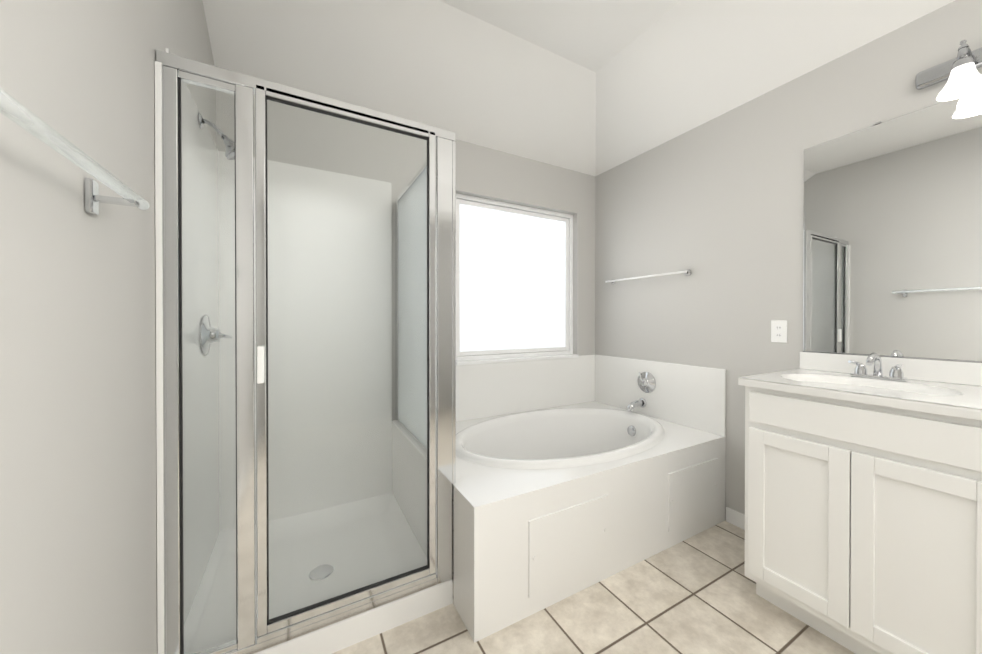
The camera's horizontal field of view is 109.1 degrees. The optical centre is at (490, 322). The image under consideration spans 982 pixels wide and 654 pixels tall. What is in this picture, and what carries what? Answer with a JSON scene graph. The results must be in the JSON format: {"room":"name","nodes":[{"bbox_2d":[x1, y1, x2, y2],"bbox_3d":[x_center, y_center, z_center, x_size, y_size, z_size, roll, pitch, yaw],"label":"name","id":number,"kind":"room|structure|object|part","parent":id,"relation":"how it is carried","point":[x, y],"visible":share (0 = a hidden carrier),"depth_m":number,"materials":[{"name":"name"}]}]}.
{"room":"bathroom","nodes":[
{"label":"bathroom","id":0,"kind":"room"},
{"bbox_2d":[0,0,215,653],"bbox_3d":[-0.492,-0.223,0.003,0.120,2.820,3.938,0,0,-29],"label":"wall","id":1,"kind":"structure","parent":0,"point":[78,508],"depth_m":0.67,"materials":[{"name":"paint"}]},
{"bbox_2d":[0,88,149,214],"bbox_3d":[-0.628,-0.248,0.457,0.074,0.067,0.705,0,0,-29],"label":"towel rail","id":2,"kind":"object","parent":1,"relation":"attached to","point":[93,198],"visible":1,"depth_m":0.68,"materials":[{"name":"silver metal"}]},
{"bbox_3d":[-0.760,-0.247,0.712,0.062,0.012,0.020,0,0,-29],"label":"arm","id":3,"kind":"part","parent":2,"relation":"part of"},
{"bbox_2d":[216,90,594,420],"bbox_3d":[-0.272,-0.235,2.432,2.827,2.820,0.120,0,0,-29],"label":"wall","id":4,"kind":"structure","parent":0,"point":[489,173],"depth_m":2.39,"materials":[{"name":"paint"}]},
{"bbox_2d":[456,193,572,360],"bbox_3d":[0.201,-0.317,2.706,1.090,1.170,0.050,0,0,-29],"label":"window","id":5,"kind":"structure","parent":4,"relation":"in","point":[512,280],"depth_m":2.69,"materials":[{"name":"white glass"}]},
{"bbox_3d":[0.197,-0.317,2.713,1.026,1.106,0.034,0,0,-29],"label":"window sash","id":6,"kind":"part","parent":5,"relation":"part of","materials":[{"name":"white glass"}]},
{"bbox_2d":[456,354,578,364],"bbox_3d":[0.229,0.279,2.657,1.090,0.023,0.068,0,0,-29],"label":"window sill","id":7,"kind":"structure","parent":4,"relation":"attached to","point":[484,361],"depth_m":2.60,"materials":[{"name":"white paint"}]},
{"bbox_2d":[202,0,954,175],"bbox_3d":[0.647,-1.456,0.684,2.637,0.440,3.818,0,0,-29],"label":"ceiling","id":8,"kind":"structure","parent":0,"point":[593,87],"depth_m":1.87,"materials":[{"name":"paint"}]},
{"bbox_2d":[332,520,854,653],"bbox_3d":[0.669,1.234,0.710,2.827,0.100,4.058,0,0,-29],"label":"floor","id":9,"kind":"structure","parent":0,"point":[696,594],"depth_m":1.38,"materials":[{"name":"tile"}]},
{"bbox_2d":[155,48,455,653],"bbox_3d":[-0.757,0.159,1.606,0.941,2.040,0.869,0,0,-29],"label":"shower","id":10,"kind":"object","parent":9,"relation":"on","point":[305,482],"visible":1,"depth_m":1.46,"materials":[{"name":"white plastic"}]},
{"bbox_3d":[-0.879,0.148,1.093,0.149,1.770,0.006,0,0,-29],"label":"fixed glass","id":11,"kind":"part","parent":10,"relation":"part of","materials":[{"name":"clear glass"}]},
{"bbox_3d":[-1.205,0.055,1.513,0.050,0.176,0.176,0,0,-29],"label":"valve plate","id":12,"kind":"part","parent":10,"relation":"part of","materials":[{"name":"silver metal"}]},
{"bbox_3d":[-1.152,-0.803,1.452,0.090,0.065,0.017,0,0,-29],"label":"arm","id":13,"kind":"part","parent":10,"relation":"part of"},
{"bbox_3d":[-1.193,0.059,1.564,0.045,0.031,0.095,0,0,-29],"label":"valve lever","id":14,"kind":"part","parent":10,"relation":"part of","materials":[{"name":"silver metal"}]},
{"bbox_3d":[-0.744,0.137,1.131,0.020,0.120,0.022,0,0,-29],"label":"door handle","id":15,"kind":"part","parent":10,"relation":"part of","materials":[{"name":"white plastic"}]},
{"bbox_3d":[-0.499,0.127,1.292,0.612,1.798,0.026,0,0,-29],"label":"door frame","id":16,"kind":"part","parent":10,"relation":"part of","materials":[{"name":"silver metal"}]},
{"bbox_3d":[-0.499,0.127,1.292,0.566,1.752,0.006,0,0,-29],"label":"door glass","id":17,"kind":"part","parent":10,"relation":"part of","materials":[{"name":"clear glass"}]},
{"bbox_3d":[-0.392,-0.069,1.823,0.024,1.365,0.720,0,0,-29],"label":"sidepanel frame","id":18,"kind":"part","parent":10,"relation":"part of","materials":[{"name":"silver metal"}]},
{"bbox_3d":[-0.392,-0.069,1.823,0.006,1.329,0.684,0,0,-29],"label":"sidepanel glass","id":19,"kind":"part","parent":10,"relation":"part of","materials":[{"name":"clear glass"}]},
{"bbox_2d":[453,354,725,642],"bbox_3d":[0.418,0.728,2.139,1.657,0.898,1.061,0,0,-29],"label":"tub","id":20,"kind":"object","parent":9,"relation":"on","point":[578,474],"visible":0.98,"depth_m":1.81,"materials":[{"name":"white plastic"}]},
{"bbox_3d":[1.042,0.604,2.533,0.163,0.077,0.048,0,0,-29],"label":"spout","id":21,"kind":"part","parent":20,"relation":"part of","materials":[{"name":"silver metal"}]},
{"bbox_2d":[738,380,981,653],"bbox_3d":[1.770,0.726,0.783,0.574,0.915,1.900,0,0,-29],"label":"bathroom vanity","id":22,"kind":"object","parent":9,"relation":"on","point":[863,504],"depth_m":1.16,"materials":[{"name":"white paint"}]},
{"bbox_3d":[1.156,0.742,1.331,0.019,0.607,0.306,0,0,-29],"label":"door","id":23,"kind":"part","parent":22,"relation":"part of","materials":[{"name":"white paint"}]},
{"bbox_2d":[738,368,981,415],"bbox_3d":[1.763,0.253,0.784,0.584,0.031,1.912,0,0,-29],"label":"countertop","id":24,"kind":"structure","parent":22,"relation":"on","point":[892,389],"depth_m":1.32,"materials":[{"name":"white stone"}]},
{"bbox_2d":[848,353,907,381],"bbox_3d":[1.573,0.179,1.436,0.136,0.111,0.156,0,0,-29],"label":"faucet","id":25,"kind":"object","parent":24,"relation":"on","point":[860,374],"depth_m":1.45,"materials":[{"name":"silver metal"}]},
{"bbox_3d":[1.304,0.744,1.060,0.019,0.607,0.306,0,0,-29],"label":"door","id":26,"kind":"part","parent":22,"relation":"part of","materials":[{"name":"white paint"}]},
{"bbox_2d":[595,0,981,519],"bbox_3d":[1.886,-0.229,1.296,0.120,2.820,3.938,0,0,-29],"label":"wall","id":27,"kind":"structure","parent":0,"point":[715,206],"depth_m":2.02,"materials":[{"name":"paint"}]},
{"bbox_2d":[605,269,690,284],"bbox_3d":[1.107,-0.326,2.534,0.065,0.044,0.670,0,0,-29],"label":"towel rail","id":28,"kind":"object","parent":27,"relation":"attached to","point":[687,272],"visible":1,"depth_m":2.44,"materials":[{"name":"silver metal"}]},
{"bbox_2d":[726,507,744,529],"bbox_3d":[1.476,1.135,1.920,0.012,0.085,0.345,0,0,-29],"label":"baseboard","id":29,"kind":"structure","parent":27,"relation":"attached to","point":[735,518],"depth_m":2.02,"materials":[{"name":"white wood"}]},
{"bbox_2d":[771,320,786,342],"bbox_3d":[1.517,0.048,1.843,0.008,0.116,0.070,0,0,-29],"label":"electrical outlet","id":30,"kind":"object","parent":27,"relation":"attached to","point":[779,331],"visible":1,"depth_m":1.84,"materials":[{"name":"white plastic"}]},
{"bbox_2d":[775,325,781,329],"bbox_3d":[1.515,0.028,1.842,0.002,0.028,0.032,0,0,-29],"label":"socket","id":31,"kind":"object","parent":30,"relation":"attached to","point":[777,327],"depth_m":1.84,"materials":[{"name":"white plastic"}]},
{"bbox_2d":[775,333,781,337],"bbox_3d":[1.515,0.068,1.842,0.002,0.028,0.032,0,0,-29],"label":"socket","id":32,"kind":"object","parent":30,"relation":"attached to","point":[777,335],"depth_m":1.84,"materials":[{"name":"white plastic"}]},
{"bbox_2d":[800,352,981,383],"bbox_3d":[2.010,0.194,0.918,0.020,0.085,1.912,0,0,-29],"label":"backsplash","id":33,"kind":"structure","parent":27,"relation":"attached to","point":[950,372],"depth_m":1.43,"materials":[{"name":"white stone"}]},
{"bbox_2d":[803,90,981,362],"bbox_3d":[1.983,-0.359,0.981,0.009,1.020,1.753,0,0,-29],"label":"mirror","id":34,"kind":"object","parent":27,"relation":"attached to","point":[892,237],"visible":1,"depth_m":1.47,"materials":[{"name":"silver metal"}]},
{"bbox_2d":[915,40,981,100],"bbox_3d":[1.877,-0.922,0.992,0.182,0.185,0.900,0,0,-29],"label":"sconce","id":35,"kind":"object","parent":27,"relation":"attached to","point":[961,74],"visible":1,"depth_m":1.28,"materials":[{"name":"white glass"}]},
{"bbox_3d":[1.695,-0.874,1.258,0.116,0.086,0.116,0,0,-29],"label":"lamp shade","id":36,"kind":"part","parent":35,"relation":"part of","materials":[{"name":"white glass"}]},
{"bbox_3d":[1.733,-0.972,1.278,0.114,0.068,0.028,0,0,-29],"label":"arm","id":37,"kind":"part","parent":35,"relation":"part of"}
]}

